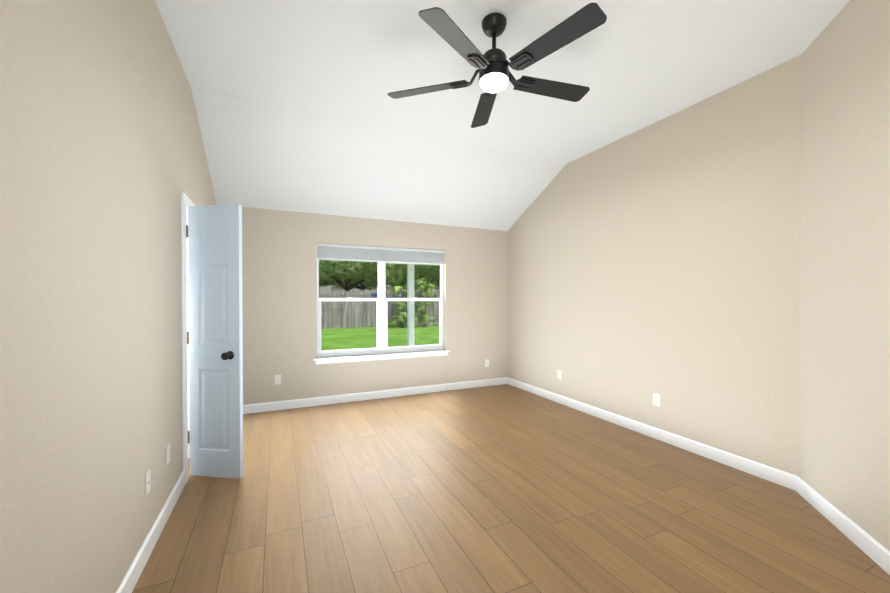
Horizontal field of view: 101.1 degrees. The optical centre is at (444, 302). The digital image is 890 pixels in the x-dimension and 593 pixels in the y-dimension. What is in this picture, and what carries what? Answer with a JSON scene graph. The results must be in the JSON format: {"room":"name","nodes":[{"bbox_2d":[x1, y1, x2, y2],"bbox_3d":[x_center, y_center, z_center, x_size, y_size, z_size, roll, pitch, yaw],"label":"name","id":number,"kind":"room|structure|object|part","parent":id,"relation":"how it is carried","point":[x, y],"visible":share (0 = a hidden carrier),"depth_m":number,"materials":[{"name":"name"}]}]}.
{"room":"empty bedroom","nodes":[
{"label":"empty bedroom","id":0,"kind":"room"},
{"bbox_2d":[0,0,215,592],"bbox_3d":[-1.471,-0.192,1.525,0.140,3.072,5.834,0,1,-25],"label":"wall","id":1,"kind":"structure","parent":0,"point":[91,190],"depth_m":1.35,"materials":[{"name":"beige paint"}]},
{"bbox_2d":[145,469,150,495],"bbox_3d":[-1.573,0.955,1.946,0.015,0.115,0.070,0,1,-25],"label":"electrical outlet","id":2,"kind":"object","parent":1,"relation":"attached to","point":[147,482],"visible":1,"depth_m":1.93,"materials":[{"name":"white plastic"}]},
{"bbox_2d":[116,470,185,592],"bbox_3d":[-1.050,1.299,0.803,0.014,0.105,4.145,0,1,-25],"label":"baseboard","id":3,"kind":"structure","parent":1,"relation":"attached to","point":[132,575],"depth_m":1.96,"materials":[{"name":"white wood"}]},
{"bbox_2d":[166,443,169,464],"bbox_3d":[-1.740,0.954,2.307,0.010,0.115,0.070,0,1,-25],"label":"electrical outlet","id":4,"kind":"object","parent":1,"relation":"attached to","point":[168,454],"visible":1,"depth_m":2.29,"materials":[{"name":"white plastic"}]},
{"bbox_2d":[181,192,194,482],"bbox_3d":[-2.095,0.263,2.916,0.156,2.135,0.585,0,1,-25],"label":"door frame","id":5,"kind":"structure","parent":1,"relation":"attached to","point":[186,201],"depth_m":2.69,"materials":[{"name":"white wood"}]},
{"bbox_3d":[-1.923,0.265,2.708,0.016,2.135,0.064,0,1,-25],"label":"casing","id":6,"kind":"part","parent":5,"relation":"part of","materials":[{"name":"white wood"}]},
{"bbox_2d":[186,216,189,457],"bbox_3d":[-2.196,0.291,3.116,0.140,2.075,0.018,0,1,-25],"label":"liner","id":7,"kind":"object","parent":1,"relation":"attached to","point":[188,331],"depth_m":3.11,"materials":[{"name":"white wood"}]},
{"bbox_2d":[186,204,242,478],"bbox_3d":[-1.763,0.295,2.777,0.466,2.050,0.046,0,1,8],"label":"door leaf","id":8,"kind":"structure","parent":1,"relation":"in","point":[215,332],"depth_m":2.76,"materials":[{"name":"blue paint"}]},
{"bbox_3d":[-1.971,0.245,2.803,0.046,1.670,0.041,0,1,8],"label":"door hinges","id":9,"kind":"part","parent":8,"relation":"part of","materials":[{"name":"black metal"}]},
{"bbox_2d":[221,351,233,359],"bbox_3d":[-1.605,0.395,2.762,0.064,0.064,0.181,0,1,8],"label":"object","id":10,"kind":"structure","parent":8,"relation":"attached to","point":[229,355],"depth_m":2.69,"materials":[{"name":"black metal"}]},
{"bbox_2d":[216,204,507,404],"bbox_3d":[-0.840,0.089,5.100,4.258,2.440,0.140,0,1,-25],"label":"wall","id":11,"kind":"structure","parent":0,"point":[279,281],"depth_m":4.78,"materials":[{"name":"beige paint"}]},
{"bbox_2d":[275,375,280,384],"bbox_3d":[-2.041,0.944,4.477,0.070,0.115,0.010,0,1,-25],"label":"electrical outlet","id":12,"kind":"object","parent":11,"relation":"attached to","point":[277,379],"visible":1,"depth_m":4.47,"materials":[{"name":"white plastic"}]},
{"bbox_2d":[243,377,506,413],"bbox_3d":[-0.808,1.258,5.042,3.978,0.105,0.014,0,1,-25],"label":"baseboard","id":13,"kind":"structure","parent":11,"relation":"attached to","point":[288,404],"depth_m":4.92,"materials":[{"name":"white wood"}]},
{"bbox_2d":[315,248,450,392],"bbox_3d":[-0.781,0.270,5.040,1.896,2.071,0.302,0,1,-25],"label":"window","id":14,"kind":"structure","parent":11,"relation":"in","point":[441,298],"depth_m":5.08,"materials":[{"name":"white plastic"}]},
{"bbox_3d":[-1.658,-0.025,4.761,0.032,1.475,0.055,0,1,-25],"label":"frame","id":15,"kind":"part","parent":14,"relation":"part of","materials":[{"name":"white plastic"}]},
{"bbox_3d":[-1.621,0.309,4.756,0.028,0.643,0.034,0,1,-25],"label":"window sash stile","id":16,"kind":"part","parent":14,"relation":"part of","materials":[{"name":"white plastic"}]},
{"bbox_3d":[-1.288,-0.397,4.934,0.788,0.671,0.004,0,1,-25],"label":"upper window glass","id":17,"kind":"part","parent":14,"relation":"part of","materials":[{"name":"clear glass"}]},
{"bbox_3d":[-1.275,0.308,4.913,0.732,0.643,0.004,0,1,-25],"label":"window glass","id":18,"kind":"part","parent":14,"relation":"part of","materials":[{"name":"clear glass"}]},
{"bbox_3d":[-1.276,0.649,4.917,0.788,0.040,0.034,0,1,-25],"label":"window sash bottom rail","id":19,"kind":"part","parent":14,"relation":"part of","materials":[{"name":"white plastic"}]},
{"bbox_3d":[-1.276,-0.037,4.911,0.788,0.047,0.034,0,1,-25],"label":"sash rail","id":20,"kind":"part","parent":14,"relation":"part of","materials":[{"name":"white plastic"}]},
{"bbox_3d":[-0.930,0.306,5.072,0.028,0.643,0.034,0,1,-25],"label":"window sash stile","id":21,"kind":"part","parent":14,"relation":"part of","materials":[{"name":"white plastic"}]},
{"bbox_3d":[-0.852,0.688,5.136,1.741,0.042,0.055,0,1,-25],"label":"frame","id":22,"kind":"part","parent":14,"relation":"part of","materials":[{"name":"white plastic"}]},
{"bbox_2d":[317,243,444,264],"bbox_3d":[-0.820,-0.658,5.054,1.789,0.206,0.036,0,1,-25],"label":"window blind","id":23,"kind":"object","parent":14,"relation":"attached to","point":[376,253],"visible":0.96,"depth_m":5.01,"materials":[{"name":"grey"}]},
{"bbox_2d":[313,350,449,360],"bbox_3d":[-0.813,0.722,5.058,1.900,0.024,0.120,0,1,-25],"label":"window sill","id":24,"kind":"structure","parent":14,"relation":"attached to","point":[375,355],"depth_m":4.99,"materials":[{"name":"white"}]},
{"bbox_3d":[-0.804,0.760,5.038,1.850,0.051,0.016,0,1,-25],"label":"window sill apron","id":25,"kind":"part","parent":14,"relation":"part of","materials":[{"name":"white wood"}]},
{"bbox_3d":[-0.818,0.306,5.123,0.028,0.643,0.034,0,1,-25],"label":"window sash stile","id":26,"kind":"part","parent":14,"relation":"part of","materials":[{"name":"white plastic"}]},
{"bbox_3d":[-0.453,-0.400,5.316,0.858,0.671,0.004,0,1,-25],"label":"upper window glass","id":27,"kind":"part","parent":14,"relation":"part of","materials":[{"name":"clear glass"}]},
{"bbox_3d":[-0.441,0.304,5.295,0.802,0.643,0.004,0,1,-25],"label":"window glass","id":28,"kind":"part","parent":14,"relation":"part of","materials":[{"name":"clear glass"}]},
{"bbox_3d":[-0.441,0.645,5.299,0.858,0.040,0.034,0,1,-25],"label":"bottom rail of the window sash","id":29,"kind":"part","parent":14,"relation":"part of","materials":[{"name":"white plastic"}]},
{"bbox_3d":[-0.441,-0.041,5.292,0.858,0.047,0.034,0,1,-25],"label":"sash rail","id":30,"kind":"part","parent":14,"relation":"part of","materials":[{"name":"white plastic"}]},
{"bbox_3d":[-0.064,0.302,5.468,0.028,0.643,0.034,0,1,-25],"label":"window sash stile","id":31,"kind":"part","parent":14,"relation":"part of","materials":[{"name":"white plastic"}]},
{"bbox_3d":[-0.046,-0.032,5.498,0.032,1.475,0.055,0,1,-25],"label":"frame","id":32,"kind":"part","parent":14,"relation":"part of","materials":[{"name":"white plastic"}]},
{"bbox_2d":[485,359,488,366],"bbox_3d":[0.657,0.946,5.710,0.070,0.115,0.010,0,1,-25],"label":"electrical outlet","id":33,"kind":"object","parent":11,"relation":"attached to","point":[486,362],"visible":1,"depth_m":5.71,"materials":[{"name":"white plastic"}]},
{"bbox_2d":[192,90,565,230],"bbox_3d":[-0.567,-1.457,4.489,4.258,0.800,1.450,0,1,-25],"label":"ceiling","id":34,"kind":"structure","parent":0,"point":[262,156],"depth_m":4.15,"materials":[{"name":"white paint"}]},
{"bbox_2d":[155,0,849,163],"bbox_3d":[0.704,-1.779,1.706,4.258,0.100,4.664,0,1,-25],"label":"ceiling","id":35,"kind":"structure","parent":0,"point":[634,65],"depth_m":2.61,"materials":[{"name":"white paint"}]},
{"bbox_2d":[387,3,606,127],"bbox_3d":[0.346,-1.527,2.273,1.315,0.416,1.351,0,1,-25],"label":"ceiling fan","id":36,"kind":"object","parent":35,"relation":"hanging from","point":[493,71],"visible":1,"depth_m":2.18,"materials":[{"name":"black metal"}]},
{"bbox_3d":[-0.111,-1.383,2.385,0.470,0.047,0.422,0,1,-25],"label":"blade","id":37,"kind":"part","parent":36,"relation":"part of","materials":[{"name":"black"}]},
{"bbox_3d":[0.067,-1.364,1.910,0.503,0.058,0.372,0,1,-25],"label":"blade","id":38,"kind":"part","parent":36,"relation":"part of","materials":[{"name":"black"}]},
{"bbox_3d":[0.286,-1.412,2.700,0.303,0.057,0.527,0,1,-25],"label":"blade","id":39,"kind":"part","parent":36,"relation":"part of","materials":[{"name":"black wood"}]},
{"bbox_3d":[0.711,-1.409,2.416,0.534,0.050,0.162,0,1,-25],"label":"blade","id":40,"kind":"part","parent":36,"relation":"part of","materials":[{"name":"black"}]},
{"bbox_3d":[0.575,-1.378,1.932,0.243,0.036,0.537,0,1,-25],"label":"blade","id":41,"kind":"part","parent":36,"relation":"part of","materials":[{"name":"black wood"}]},
{"bbox_2d":[132,384,889,592],"bbox_3d":[0.402,1.361,2.396,4.258,0.050,6.114,0,1,-25],"label":"floor","id":42,"kind":"structure","parent":0,"point":[505,488],"depth_m":2.31,"materials":[{"name":"brown wood"}]},
{"bbox_2d":[507,54,801,475],"bbox_3d":[1.837,-0.218,4.195,0.140,3.072,3.726,0,1,-25],"label":"wall","id":43,"kind":"structure","parent":0,"point":[661,258],"depth_m":3.32,"materials":[{"name":"beige paint"}]},
{"bbox_2d":[558,370,561,378],"bbox_3d":[1.490,0.943,4.778,0.015,0.115,0.070,0,1,-25],"label":"electrical outlet","id":44,"kind":"object","parent":43,"relation":"attached to","point":[559,374],"visible":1,"depth_m":4.77,"materials":[{"name":"white plastic"}]},
{"bbox_2d":[507,377,795,490],"bbox_3d":[1.742,1.266,4.232,0.014,0.105,3.606,0,1,-25],"label":"baseboard","id":45,"kind":"structure","parent":43,"relation":"attached to","point":[775,475],"depth_m":3.35,"materials":[{"name":"white wood"}]},
{"bbox_2d":[653,393,659,406],"bbox_3d":[2.051,0.946,3.557,0.010,0.115,0.070,0,1,-25],"label":"electrical outlet","id":46,"kind":"object","parent":43,"relation":"attached to","point":[656,399],"visible":1,"depth_m":3.55,"materials":[{"name":"white plastic"}]},
{"bbox_2d":[798,0,889,550],"bbox_3d":[2.013,-0.187,1.080,0.140,3.072,3.151,0,1,20],"label":"wall","id":47,"kind":"structure","parent":0,"point":[844,394],"depth_m":2.11,"materials":[{"name":"beige paint"}]},
{"bbox_2d":[796,476,889,574],"bbox_3d":[1.941,1.296,1.122,0.014,0.105,3.151,0,1,20],"label":"baseboard","id":48,"kind":"structure","parent":47,"relation":"attached to","point":[874,550],"depth_m":2.09,"materials":[{"name":"white wood"}]},
{"label":"outside","id":49,"kind":"structure","parent":0,"visible":0},
{"bbox_2d":[321,311,438,350],"bbox_3d":[-4.492,1.179,33.727,80.000,0.060,54.906,0,1,-25],"label":"lawn","id":50,"kind":"structure","parent":49,"point":[429,337],"depth_m":14.35,"materials":[{"name":"green plant"}]},
{"bbox_2d":[319,289,439,328],"bbox_3d":[-1.565,0.332,20.121,46.020,2.000,0.108,0,1,-25],"label":"fence","id":51,"kind":"object","parent":50,"relation":"on","point":[345,313],"depth_m":18.81,"materials":[{"name":"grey wood"}]},
{"bbox_2d":[319,255,439,318],"bbox_3d":[-5.397,-2.510,31.384,23.065,7.586,22.032,0,1,-25],"label":"trees","id":52,"kind":"object","parent":50,"relation":"on","point":[336,271],"depth_m":23.63,"materials":[{"name":"green plant"}]},
{"bbox_2d":[328,285,436,310],"bbox_3d":[-8.603,-2.045,49.907,13.000,6.170,11.000,0,1,-25],"label":"neighbouring house","id":53,"kind":"structure","parent":50,"relation":"on","point":[374,289],"depth_m":45.02,"materials":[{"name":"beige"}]},
{"bbox_2d":[388,284,417,327],"bbox_3d":[-2.182,0.170,19.008,1.592,2.374,0.964,0,1,-25],"label":"plant","id":54,"kind":"object","parent":50,"relation":"on","point":[396,290],"depth_m":18.89,"materials":[{"name":"green plant"}]},
{"bbox_2d":[386,257,439,345],"bbox_3d":[1.135,0.160,7.598,4.480,2.590,2.660,0,1,-25],"label":"porch","id":55,"kind":"object","parent":50,"relation":"on","point":[410,328],"depth_m":7.78,"materials":[{"name":"white"}]},
{"bbox_2d":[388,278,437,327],"bbox_3d":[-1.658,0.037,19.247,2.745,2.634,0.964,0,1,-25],"label":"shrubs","id":56,"kind":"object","parent":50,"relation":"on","point":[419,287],"depth_m":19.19,"materials":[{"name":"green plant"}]},
{"bbox_2d":[414,278,437,326],"bbox_3d":[-1.059,0.033,19.558,1.396,2.633,0.819,0,1,-25],"label":"plant","id":57,"kind":"object","parent":50,"relation":"on","point":[419,286],"depth_m":19.40,"materials":[{"name":"green plant"}]}
]}

